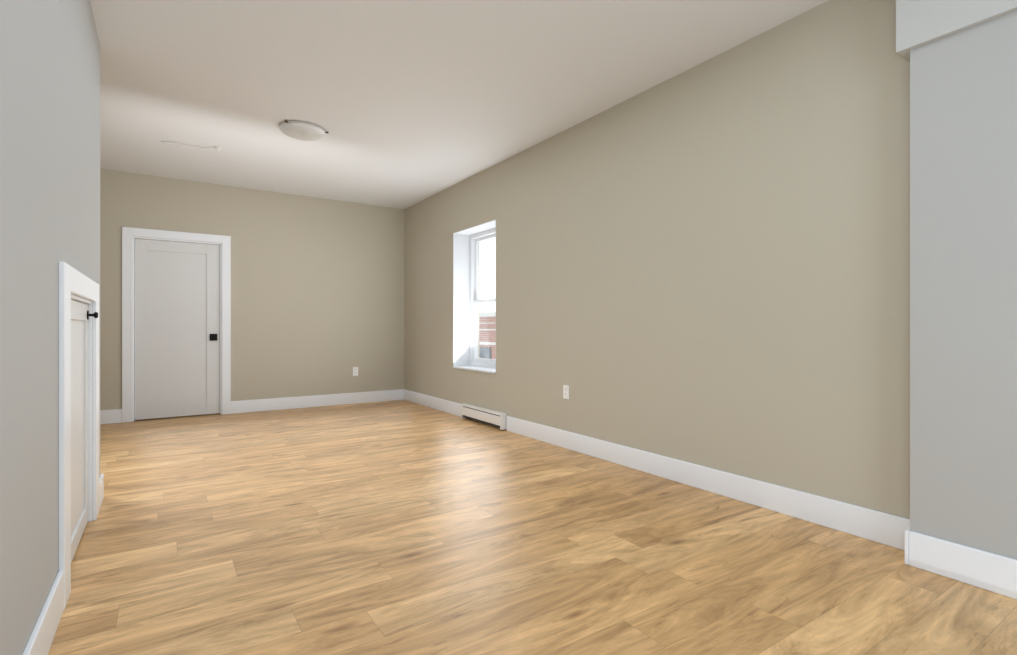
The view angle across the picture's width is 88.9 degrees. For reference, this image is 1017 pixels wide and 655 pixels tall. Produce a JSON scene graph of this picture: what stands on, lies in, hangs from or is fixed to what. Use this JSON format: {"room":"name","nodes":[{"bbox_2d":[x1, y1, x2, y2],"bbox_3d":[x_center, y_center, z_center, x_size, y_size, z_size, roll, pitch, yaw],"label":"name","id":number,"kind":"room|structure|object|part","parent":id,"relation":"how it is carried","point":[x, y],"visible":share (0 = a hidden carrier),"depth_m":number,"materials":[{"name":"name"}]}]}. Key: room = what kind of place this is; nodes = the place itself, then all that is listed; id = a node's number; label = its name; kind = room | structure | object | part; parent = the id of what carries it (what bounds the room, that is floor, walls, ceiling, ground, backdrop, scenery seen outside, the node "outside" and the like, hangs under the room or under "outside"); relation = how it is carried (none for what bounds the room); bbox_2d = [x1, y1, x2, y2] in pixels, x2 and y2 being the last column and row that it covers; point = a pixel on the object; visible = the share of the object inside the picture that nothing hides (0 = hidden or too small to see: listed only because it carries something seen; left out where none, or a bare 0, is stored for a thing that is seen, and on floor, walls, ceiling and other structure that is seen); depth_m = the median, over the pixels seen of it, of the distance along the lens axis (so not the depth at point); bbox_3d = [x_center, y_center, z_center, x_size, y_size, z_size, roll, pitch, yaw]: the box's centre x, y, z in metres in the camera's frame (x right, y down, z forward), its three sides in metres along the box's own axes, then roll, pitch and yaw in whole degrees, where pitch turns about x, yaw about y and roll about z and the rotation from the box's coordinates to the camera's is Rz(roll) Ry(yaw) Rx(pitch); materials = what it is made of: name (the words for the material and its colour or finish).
{"room":"empty living room","nodes":[
{"label":"empty living room","id":0,"kind":"room"},
{"bbox_2d":[0,0,99,654],"bbox_3d":[-0.971,-0.330,0.766,0.130,2.721,5.550,0,0,-34],"label":"wall","id":1,"kind":"structure","parent":0,"point":[49,135],"depth_m":1.56,"materials":[{"name":"beige paint"}]},
{"bbox_2d":[22,570,63,654],"bbox_3d":[-0.499,0.956,0.191,0.020,0.148,4.070,0,0,-34],"label":"baseboard","id":2,"kind":"structure","parent":1,"relation":"attached to","point":[40,641],"depth_m":1.65,"materials":[{"name":"white wood"}]},
{"bbox_2d":[58,262,98,608],"bbox_3d":[-2.015,0.395,2.353,0.148,1.270,1.210,0,0,-34],"label":"door frame","id":3,"kind":"structure","parent":1,"relation":"attached to","point":[72,280],"depth_m":1.98,"materials":[{"name":"white wood"}]},
{"bbox_2d":[71,300,97,561],"bbox_3d":[-1.976,0.449,2.379,0.080,1.139,0.874,0,0,-34],"label":"access door","id":4,"kind":"structure","parent":1,"relation":"in","point":[80,314],"depth_m":2.50,"materials":[{"name":"white wood"}]},
{"bbox_3d":[-2.179,-0.065,2.715,0.044,0.048,0.048,0,0,-34],"label":"knob","id":5,"kind":"part","parent":4,"relation":"part of","materials":[{"name":"black metal"}]},
{"bbox_2d":[99,474,103,508],"bbox_3d":[-2.377,0.956,3.010,0.020,0.148,0.286,0,0,-34],"label":"baseboard","id":6,"kind":"structure","parent":1,"relation":"attached to","point":[101,479],"depth_m":3.02,"materials":[{"name":"white wood"}]},
{"bbox_2d":[100,169,403,409],"bbox_3d":[-3.890,-0.330,6.036,5.520,2.721,0.360,0,0,-34],"label":"wall","id":7,"kind":"structure","parent":0,"point":[317,296],"depth_m":6.54,"materials":[{"name":"beige paint"}]},
{"bbox_2d":[100,409,121,423],"bbox_3d":[-4.972,0.956,5.089,1.890,0.148,0.020,0,0,-34],"label":"baseboard","id":8,"kind":"structure","parent":7,"relation":"attached to","point":[115,415],"depth_m":5.55,"materials":[{"name":"white wood"}]},
{"bbox_2d":[122,227,230,422],"bbox_3d":[-3.790,-0.030,5.958,1.040,2.120,0.160,0,0,-34],"label":"door frame","id":9,"kind":"structure","parent":7,"relation":"attached to","point":[129,235],"depth_m":5.74,"materials":[{"name":"white wood"}]},
{"bbox_2d":[135,239,219,419],"bbox_3d":[-3.767,0.019,5.923,0.819,1.997,0.084,0,0,-34],"label":"back door","id":10,"kind":"structure","parent":7,"relation":"in","point":[177,329],"depth_m":5.92,"materials":[{"name":"white wood"}]},
{"bbox_3d":[-3.468,0.115,6.119,0.105,0.080,0.080,0,0,-34],"label":"handle","id":11,"kind":"part","parent":10,"relation":"part of","materials":[{"name":"black metal"}]},
{"bbox_2d":[231,389,401,413],"bbox_3d":[-2.403,0.956,6.798,2.200,0.148,0.016,0,0,-34],"label":"baseboard","id":12,"kind":"structure","parent":7,"relation":"attached to","point":[257,405],"depth_m":6.70,"materials":[{"name":"white wood"}]},
{"bbox_2d":[353,367,357,375],"bbox_3d":[-2.071,0.595,7.021,0.072,0.116,0.010,0,0,-34],"label":"outlet","id":13,"kind":"object","parent":7,"relation":"attached to","point":[355,371],"visible":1,"depth_m":7.02,"materials":[{"name":"white plastic"}]},
{"bbox_2d":[90,0,828,208],"bbox_3d":[-1.261,-1.750,2.404,5.880,0.120,9.320,0,0,-34],"label":"ceiling","id":14,"kind":"structure","parent":0,"point":[405,104],"depth_m":3.50,"materials":[{"name":"paint"}]},
{"bbox_2d":[279,120,327,140],"bbox_3d":[-1.752,-1.649,4.420,0.384,0.075,0.391,0,0,-34],"label":"ceiling light","id":15,"kind":"object","parent":14,"relation":"attached to","point":[302,130],"visible":1,"depth_m":4.32,"materials":[{"name":"white glass"}]},
{"bbox_2d":[896,0,1016,61],"bbox_3d":[2.484,-1.448,1.262,0.185,0.483,2.553,0,0,-34],"label":"soffit bulkhead","id":16,"kind":"object","parent":14,"relation":"attached to","point":[920,23],"visible":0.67,"depth_m":2.15,"materials":[{"name":"paint"}]},
{"bbox_2d":[48,400,1016,654],"bbox_3d":[-1.261,1.090,2.404,5.880,0.120,9.320,0,0,-34],"label":"floor","id":17,"kind":"structure","parent":0,"point":[399,527],"depth_m":2.30,"materials":[{"name":"brown wood"}]},
{"bbox_2d":[404,0,909,518],"bbox_3d":[0.938,-0.330,4.081,0.360,2.720,8.960,0,0,-34],"label":"wall","id":18,"kind":"structure","parent":0,"point":[706,264],"depth_m":3.19,"materials":[{"name":"beige paint"}]},
{"bbox_2d":[402,389,460,416],"bbox_3d":[-0.991,0.956,6.641,0.020,0.148,1.800,0,0,-34],"label":"baseboard","id":19,"kind":"structure","parent":18,"relation":"attached to","point":[454,408],"depth_m":6.57,"materials":[{"name":"white wood"}]},
{"bbox_2d":[453,219,495,373],"bbox_3d":[-0.306,-0.320,5.817,0.232,1.600,0.950,0,0,-34],"label":"window frame","id":20,"kind":"structure","parent":18,"relation":"attached to","point":[461,299],"depth_m":6.20,"materials":[{"name":"white paint"}]},
{"bbox_2d":[470,228,495,368],"bbox_3d":[-0.172,-0.327,5.906,0.090,1.574,0.938,0,0,-34],"label":"window","id":21,"kind":"structure","parent":18,"relation":"in","point":[475,239],"depth_m":6.22,"materials":[{"name":"white plastic"}]},
{"bbox_2d":[461,403,506,429],"bbox_3d":[-0.280,0.939,5.517,0.077,0.158,0.840,0,0,-34],"label":"heater","id":22,"kind":"object","parent":18,"relation":"attached to","point":[486,416],"visible":0.98,"depth_m":5.44,"materials":[{"name":"white metal"}]},
{"bbox_2d":[563,385,568,398],"bbox_3d":[0.490,0.550,4.420,0.010,0.116,0.072,0,0,-34],"label":"outlet","id":23,"kind":"object","parent":18,"relation":"attached to","point":[565,391],"visible":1,"depth_m":4.41,"materials":[{"name":"white plastic"}]},
{"bbox_2d":[506,416,909,547],"bbox_3d":[0.927,0.956,3.755,0.020,0.148,3.410,0,0,-34],"label":"baseboard","id":24,"kind":"structure","parent":18,"relation":"attached to","point":[873,525],"depth_m":3.09,"materials":[{"name":"white wood"}]},
{"bbox_2d":[910,10,1016,559],"bbox_3d":[2.506,-0.330,1.251,0.160,2.720,2.510,0,0,-34],"label":"wall","id":25,"kind":"structure","parent":0,"point":[963,287],"depth_m":2.10,"materials":[{"name":"grey paint"}]},
{"bbox_2d":[898,521,1016,599],"bbox_3d":[2.419,0.956,1.220,0.020,0.148,2.496,0,0,-34],"label":"baseboard","id":26,"kind":"structure","parent":25,"relation":"attached to","point":[978,567],"depth_m":2.10,"materials":[{"name":"white wood"}]},
{"label":"outside","id":27,"kind":"structure","parent":0,"visible":0},
{"bbox_2d":[479,312,495,358],"bbox_3d":[2.226,2.220,15.886,0.390,5.620,36.000,0,0,-34],"label":"building","id":28,"kind":"structure","parent":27,"point":[484,351],"depth_m":20.15,"materials":[{"name":"brick"}]}
]}

